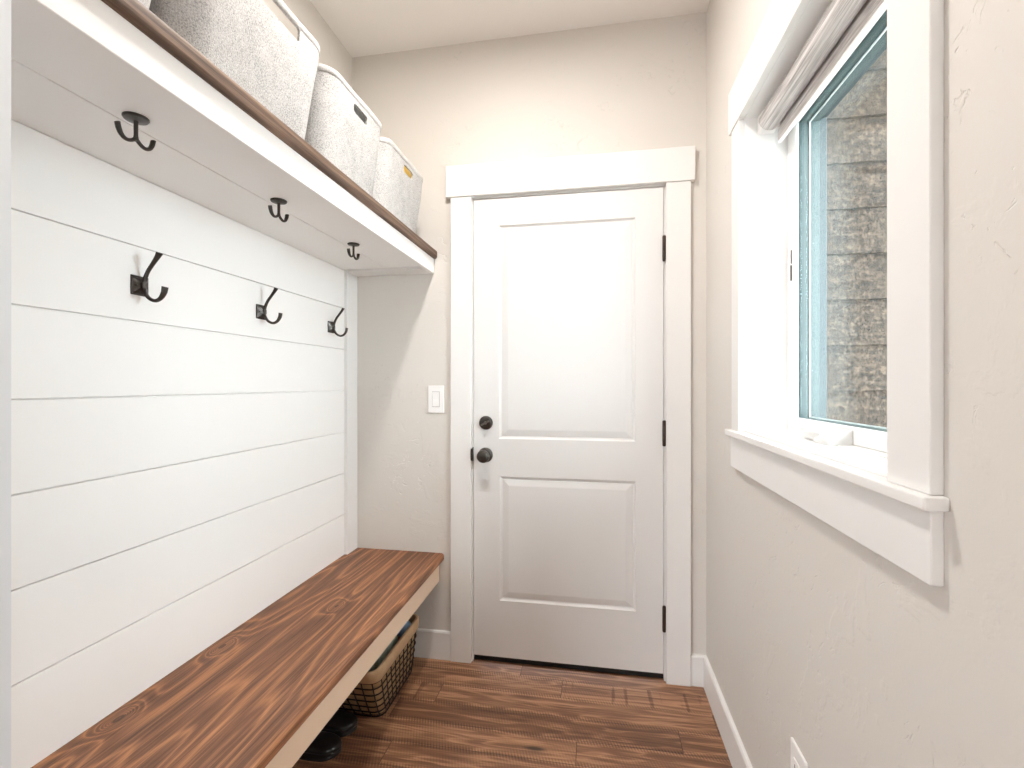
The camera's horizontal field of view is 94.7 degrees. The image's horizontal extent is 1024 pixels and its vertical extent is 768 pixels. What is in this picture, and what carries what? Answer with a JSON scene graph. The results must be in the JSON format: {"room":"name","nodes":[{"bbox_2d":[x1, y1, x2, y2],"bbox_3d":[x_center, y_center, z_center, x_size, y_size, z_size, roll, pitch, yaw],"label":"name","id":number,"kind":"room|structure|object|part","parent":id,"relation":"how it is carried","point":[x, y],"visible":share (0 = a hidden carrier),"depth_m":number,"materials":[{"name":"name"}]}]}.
{"room":"mudroom","nodes":[
{"label":"mudroom","id":0,"kind":"room"},
{"bbox_2d":[0,0,10,767],"bbox_3d":[-1.459,-0.145,0.641,1.704,2.770,0.158,0,0,10],"label":"wall","id":1,"kind":"structure","parent":0,"point":[5,5],"depth_m":0.57,"materials":[{"name":"white paint"}]},
{"bbox_2d":[11,0,351,767],"bbox_3d":[-0.940,-0.145,1.434,0.132,2.770,1.900,0,0,10],"label":"wall","id":2,"kind":"structure","parent":0,"point":[177,461],"depth_m":1.18,"materials":[{"name":"paint"}]},
{"bbox_2d":[130,252,168,301],"bbox_3d":[-0.882,-0.261,1.158,0.079,0.123,0.045,0,0,10],"label":"coat hook","id":3,"kind":"object","parent":2,"relation":"attached to","point":[138,285],"visible":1,"depth_m":1.15,"materials":[{"name":"black metal"}]},
{"bbox_3d":[-0.911,-0.242,1.163,0.019,0.048,0.045,0,0,10],"label":"plate","id":4,"kind":"part","parent":3,"relation":"part of","materials":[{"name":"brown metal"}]},
{"bbox_3d":[-0.885,-0.281,1.158,0.053,0.083,0.020,0,0,10],"label":"arm","id":5,"kind":"part","parent":3,"relation":"part of","materials":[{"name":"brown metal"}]},
{"bbox_3d":[-0.877,-0.222,1.157,0.069,0.045,0.019,0,0,10],"label":"arm","id":6,"kind":"part","parent":3,"relation":"part of","materials":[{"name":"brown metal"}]},
{"bbox_2d":[11,0,436,276],"bbox_3d":[-0.681,-0.554,1.393,0.416,0.104,1.590,0,0,10],"label":"wall shelf","id":7,"kind":"object","parent":2,"relation":"attached to","point":[77,65],"visible":0.94,"depth_m":0.96,"materials":[{"name":"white wood"}]},
{"bbox_2d":[114,111,155,150],"bbox_3d":[-0.722,-0.485,0.906,0.043,0.054,0.072,0,0,36],"label":"hook","id":8,"kind":"object","parent":7,"relation":"attached to","point":[137,119],"visible":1,"depth_m":0.90,"materials":[{"name":"black metal"}]},
{"bbox_3d":[-0.722,-0.508,0.906,0.043,0.008,0.043,0,0,10],"label":"ceiling plate","id":9,"kind":"part","parent":8,"relation":"part of","materials":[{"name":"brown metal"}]},
{"bbox_3d":[-0.722,-0.486,0.906,0.009,0.039,0.009,0,0,-24],"label":"stem","id":10,"kind":"part","parent":8,"relation":"part of","materials":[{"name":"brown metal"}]},
{"bbox_2d":[138,0,150,8],"bbox_3d":[-0.773,-0.739,0.741,0.377,0.266,0.258,0,0,10],"label":"basket","id":11,"kind":"object","parent":7,"relation":"on","point":[146,3],"visible":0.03,"depth_m":0.78,"materials":[{"name":"white fabric"}]},
{"bbox_2d":[149,0,319,139],"bbox_3d":[-0.720,-0.744,1.087,0.394,0.275,0.436,0,0,10],"label":"basket","id":12,"kind":"object","parent":7,"relation":"on","point":[244,39],"visible":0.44,"depth_m":1.01,"materials":[{"name":"white fabric"}]},
{"bbox_2d":[268,198,288,221],"bbox_3d":[-0.650,-0.485,1.316,0.043,0.054,0.072,0,0,36],"label":"hook","id":13,"kind":"object","parent":7,"relation":"attached to","point":[279,201],"visible":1,"depth_m":1.31,"materials":[{"name":"black metal"}]},
{"bbox_3d":[-0.650,-0.508,1.316,0.043,0.008,0.043,0,0,10],"label":"ceiling plate","id":14,"kind":"part","parent":13,"relation":"part of","materials":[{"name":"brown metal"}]},
{"bbox_3d":[-0.650,-0.486,1.316,0.009,0.039,0.009,0,0,-24],"label":"stem","id":15,"kind":"part","parent":13,"relation":"part of","materials":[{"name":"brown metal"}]},
{"bbox_2d":[305,63,381,195],"bbox_3d":[-0.642,-0.740,1.474,0.374,0.267,0.354,0,0,10],"label":"basket","id":16,"kind":"object","parent":7,"relation":"on","point":[334,129],"visible":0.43,"depth_m":1.35,"materials":[{"name":"white fabric"}]},
{"bbox_2d":[354,105,365,123],"bbox_3d":[-0.557,-0.805,1.473,0.149,0.171,0.212,0,0,10],"label":"folded cloth","id":17,"kind":"object","parent":16,"relation":"in","point":[360,115],"visible":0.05,"depth_m":1.49,"materials":[{"name":"grey fabric"}]},
{"bbox_2d":[347,242,359,259],"bbox_3d":[-0.579,-0.485,1.724,0.043,0.054,0.072,0,0,36],"label":"hook","id":18,"kind":"object","parent":7,"relation":"attached to","point":[353,244],"visible":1,"depth_m":1.72,"materials":[{"name":"black metal"}]},
{"bbox_3d":[-0.579,-0.508,1.724,0.043,0.008,0.043,0,0,10],"label":"ceiling plate","id":19,"kind":"part","parent":18,"relation":"part of","materials":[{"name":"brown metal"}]},
{"bbox_2d":[372,137,422,232],"bbox_3d":[-0.578,-0.733,1.843,0.374,0.252,0.389,0,0,10],"label":"basket","id":20,"kind":"object","parent":7,"relation":"on","point":[393,188],"visible":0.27,"depth_m":1.73,"materials":[{"name":"white fabric"}]},
{"bbox_2d":[404,166,410,178],"bbox_3d":[-0.491,-0.788,1.847,0.151,0.171,0.214,0,0,10],"label":"folded cloth","id":21,"kind":"object","parent":20,"relation":"in","point":[406,170],"visible":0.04,"depth_m":1.86,"materials":[{"name":"yellow fabric"}]},
{"bbox_2d":[31,548,443,767],"bbox_3d":[-0.665,0.830,1.390,0.447,0.129,1.590,0,0,10],"label":"bench","id":22,"kind":"object","parent":2,"relation":"attached to","point":[258,696],"visible":1,"depth_m":1.23,"materials":[{"name":"brown wood"}]},
{"bbox_2d":[256,287,282,323],"bbox_3d":[-0.807,-0.261,1.581,0.079,0.123,0.045,0,0,10],"label":"coat hook","id":23,"kind":"object","parent":2,"relation":"attached to","point":[261,311],"visible":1,"depth_m":1.58,"materials":[{"name":"black metal"}]},
{"bbox_3d":[-0.837,-0.242,1.587,0.019,0.048,0.045,0,0,10],"label":"plate","id":24,"kind":"part","parent":23,"relation":"part of","materials":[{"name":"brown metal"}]},
{"bbox_3d":[-0.811,-0.281,1.582,0.053,0.083,0.020,0,0,10],"label":"arm","id":25,"kind":"part","parent":23,"relation":"part of","materials":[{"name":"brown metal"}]},
{"bbox_3d":[-0.803,-0.222,1.581,0.069,0.045,0.019,0,0,10],"label":"arm","id":26,"kind":"part","parent":23,"relation":"part of","materials":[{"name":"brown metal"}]},
{"bbox_2d":[328,308,347,336],"bbox_3d":[-0.734,-0.261,2.002,0.079,0.123,0.045,0,0,10],"label":"coat hook","id":27,"kind":"object","parent":2,"relation":"attached to","point":[331,325],"visible":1,"depth_m":2.00,"materials":[{"name":"black metal"}]},
{"bbox_3d":[-0.763,-0.242,2.007,0.019,0.048,0.045,0,0,10],"label":"plate","id":28,"kind":"part","parent":27,"relation":"part of","materials":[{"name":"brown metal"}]},
{"bbox_3d":[-0.737,-0.281,2.002,0.053,0.083,0.020,0,0,10],"label":"arm","id":29,"kind":"part","parent":27,"relation":"part of","materials":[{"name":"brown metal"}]},
{"bbox_3d":[-0.729,-0.222,2.001,0.069,0.045,0.019,0,0,10],"label":"arm","id":30,"kind":"part","parent":27,"relation":"part of","materials":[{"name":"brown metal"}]},
{"bbox_2d":[343,270,356,554],"bbox_3d":[-0.744,0.145,2.165,0.027,1.315,0.092,0,0,10],"label":"trim","id":31,"kind":"structure","parent":2,"relation":"attached to","point":[350,280],"depth_m":2.14,"materials":[{"name":"white paint"}]},
{"bbox_2d":[310,0,709,57],"bbox_3d":[-0.851,-1.590,0.301,3.020,0.120,4.100,0,0,10],"label":"ceiling","id":32,"kind":"structure","parent":0,"point":[363,27],"depth_m":1.97,"materials":[{"name":"paint"}]},
{"bbox_2d":[292,657,731,767],"bbox_3d":[-0.925,1.300,0.315,2.870,0.120,4.100,0,0,10],"label":"floor","id":33,"kind":"structure","parent":0,"point":[479,713],"depth_m":1.72,"materials":[{"name":"brown wood"}]},
{"bbox_2d":[299,731,341,761],"bbox_3d":[-0.706,1.192,1.603,0.262,0.095,0.094,0,0,7],"label":"shoe","id":34,"kind":"object","parent":33,"relation":"on","point":[326,746],"visible":0.3,"depth_m":1.56,"materials":[{"name":"black leather"}]},
{"bbox_2d":[321,709,357,736],"bbox_3d":[-0.686,1.192,1.713,0.262,0.095,0.094,0,0,9],"label":"shoe","id":35,"kind":"object","parent":33,"relation":"on","point":[342,723],"visible":0.29,"depth_m":1.68,"materials":[{"name":"black leather"}]},
{"bbox_2d":[339,614,418,716],"bbox_3d":[-0.583,1.115,1.856,0.320,0.245,0.442,0,0,10],"label":"wire basket","id":36,"kind":"object","parent":33,"relation":"on","point":[376,689],"visible":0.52,"depth_m":1.75,"materials":[{"name":"black metal"}]},
{"bbox_2d":[368,635,397,671],"bbox_3d":[-0.557,1.060,1.842,0.179,0.165,0.259,0,0,10],"label":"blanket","id":37,"kind":"object","parent":36,"relation":"in","point":[391,645],"visible":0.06,"depth_m":1.79,"materials":[{"name":"grey fabric"}]},
{"bbox_2d":[397,621,410,636],"bbox_3d":[-0.457,1.033,1.994,0.068,0.068,0.068,0,0,10],"label":"ball","id":38,"kind":"object","parent":36,"relation":"in","point":[405,627],"visible":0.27,"depth_m":1.97,"materials":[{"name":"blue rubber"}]},
{"bbox_2d":[474,656,663,677],"bbox_3d":[0.244,1.230,2.119,0.822,0.020,0.122,0,0,10],"label":"threshold","id":39,"kind":"object","parent":33,"relation":"on","point":[475,657],"visible":0.3,"depth_m":2.06,"materials":[{"name":"black metal"}]},
{"bbox_2d":[352,12,886,654],"bbox_3d":[1.489,0.018,1.892,4.520,3.217,0.158,0,0,10],"label":"wall","id":40,"kind":"structure","parent":0,"point":[634,85],"depth_m":2.06,"materials":[{"name":"paint"}]},
{"bbox_2d":[428,386,443,412],"bbox_3d":[-0.344,0.069,2.136,0.075,0.124,0.011,0,0,10],"label":"light switch","id":41,"kind":"object","parent":40,"relation":"attached to","point":[435,393],"visible":1,"depth_m":2.13,"materials":[{"name":"white plastic"}]},
{"bbox_2d":[412,628,706,686],"bbox_3d":[0.024,1.177,2.070,1.572,0.125,0.014,0,0,10],"label":"baseboard","id":42,"kind":"structure","parent":40,"relation":"attached to","point":[430,643],"depth_m":2.12,"materials":[{"name":"white paint"}]},
{"bbox_2d":[474,187,665,674],"bbox_3d":[0.233,0.197,2.025,0.824,2.038,0.110,0,0,10],"label":"door","id":43,"kind":"structure","parent":40,"relation":"in","point":[570,424],"depth_m":2.04,"materials":[{"name":"paint"}]},
{"bbox_3d":[-0.123,0.315,2.065,0.066,0.066,0.066,0,0,10],"label":"knob","id":44,"kind":"part","parent":43,"relation":"part of","materials":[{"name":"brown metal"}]},
{"bbox_2d":[446,146,694,686],"bbox_3d":[0.240,0.134,2.099,1.060,2.213,0.171,0,0,10],"label":"door frame","id":45,"kind":"structure","parent":40,"relation":"attached to","point":[673,168],"depth_m":1.99,"materials":[{"name":"white paint"}]},
{"bbox_3d":[-0.176,0.314,2.112,0.007,0.063,0.051,0,0,10],"label":"strike plate","id":46,"kind":"part","parent":45,"relation":"part of","materials":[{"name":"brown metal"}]},
{"bbox_2d":[706,0,1023,767],"bbox_3d":[0.556,-0.145,0.055,0.173,2.770,4.100,0,0,10],"label":"wall","id":47,"kind":"structure","parent":0,"point":[816,638],"depth_m":0.69,"materials":[{"name":"paint"}]},
{"bbox_2d":[704,657,752,767],"bbox_3d":[0.450,1.177,-0.010,0.014,0.125,3.936,0,0,10],"label":"baseboard","id":48,"kind":"structure","parent":47,"relation":"attached to","point":[738,757],"depth_m":1.62,"materials":[{"name":"white paint"}]},
{"bbox_2d":[791,737,807,767],"bbox_3d":[0.639,0.878,1.054,0.009,0.124,0.078,0,0,10],"label":"wall outlet","id":49,"kind":"object","parent":47,"relation":"attached to","point":[798,760],"visible":1,"depth_m":1.06,"materials":[{"name":"white plastic"}]},
{"bbox_2d":[793,757,799,767],"bbox_3d":[0.636,0.878,1.055,0.003,0.066,0.033,0,0,10],"label":"receptacle","id":50,"kind":"object","parent":49,"relation":"attached to","point":[796,762],"depth_m":1.06,"materials":[{"name":"white plastic"}]},
{"bbox_2d":[728,0,943,586],"bbox_3d":[0.741,-0.342,1.055,0.232,1.217,0.966,0,0,10],"label":"window","id":51,"kind":"structure","parent":47,"relation":"in","point":[785,182],"depth_m":1.06,"materials":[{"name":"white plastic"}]},
{"bbox_2d":[757,0,886,142],"bbox_3d":[0.706,-0.762,1.070,0.064,0.102,0.746,0,0,10],"label":"roller blind","id":52,"kind":"object","parent":51,"relation":"attached to","point":[844,23],"visible":1,"depth_m":1.09,"materials":[{"name":"grey fabric"}]},
{"bbox_3d":[0.755,0.126,1.145,0.052,0.042,0.166,0,0,10],"label":"crank handle","id":53,"kind":"part","parent":51,"relation":"part of","materials":[{"name":"white plastic"}]},
{"bbox_3d":[0.771,-0.337,1.059,0.008,0.950,0.737,0,0,10],"label":"sash","id":54,"kind":"part","parent":51,"relation":"part of","materials":[{"name":"white plastic"}]},
{"bbox_3d":[0.845,-0.334,1.046,0.024,1.008,0.792,0,0,10],"label":"exterior trim","id":55,"kind":"part","parent":51,"relation":"part of","materials":[{"name":"beige stone"}]},
{"bbox_2d":[725,429,949,511],"bbox_3d":[0.676,0.157,1.074,0.119,0.019,0.955,0,0,10],"label":"window sill","id":56,"kind":"structure","parent":47,"relation":"attached to","point":[879,484],"depth_m":0.79,"materials":[{"name":"white paint"}]}
]}

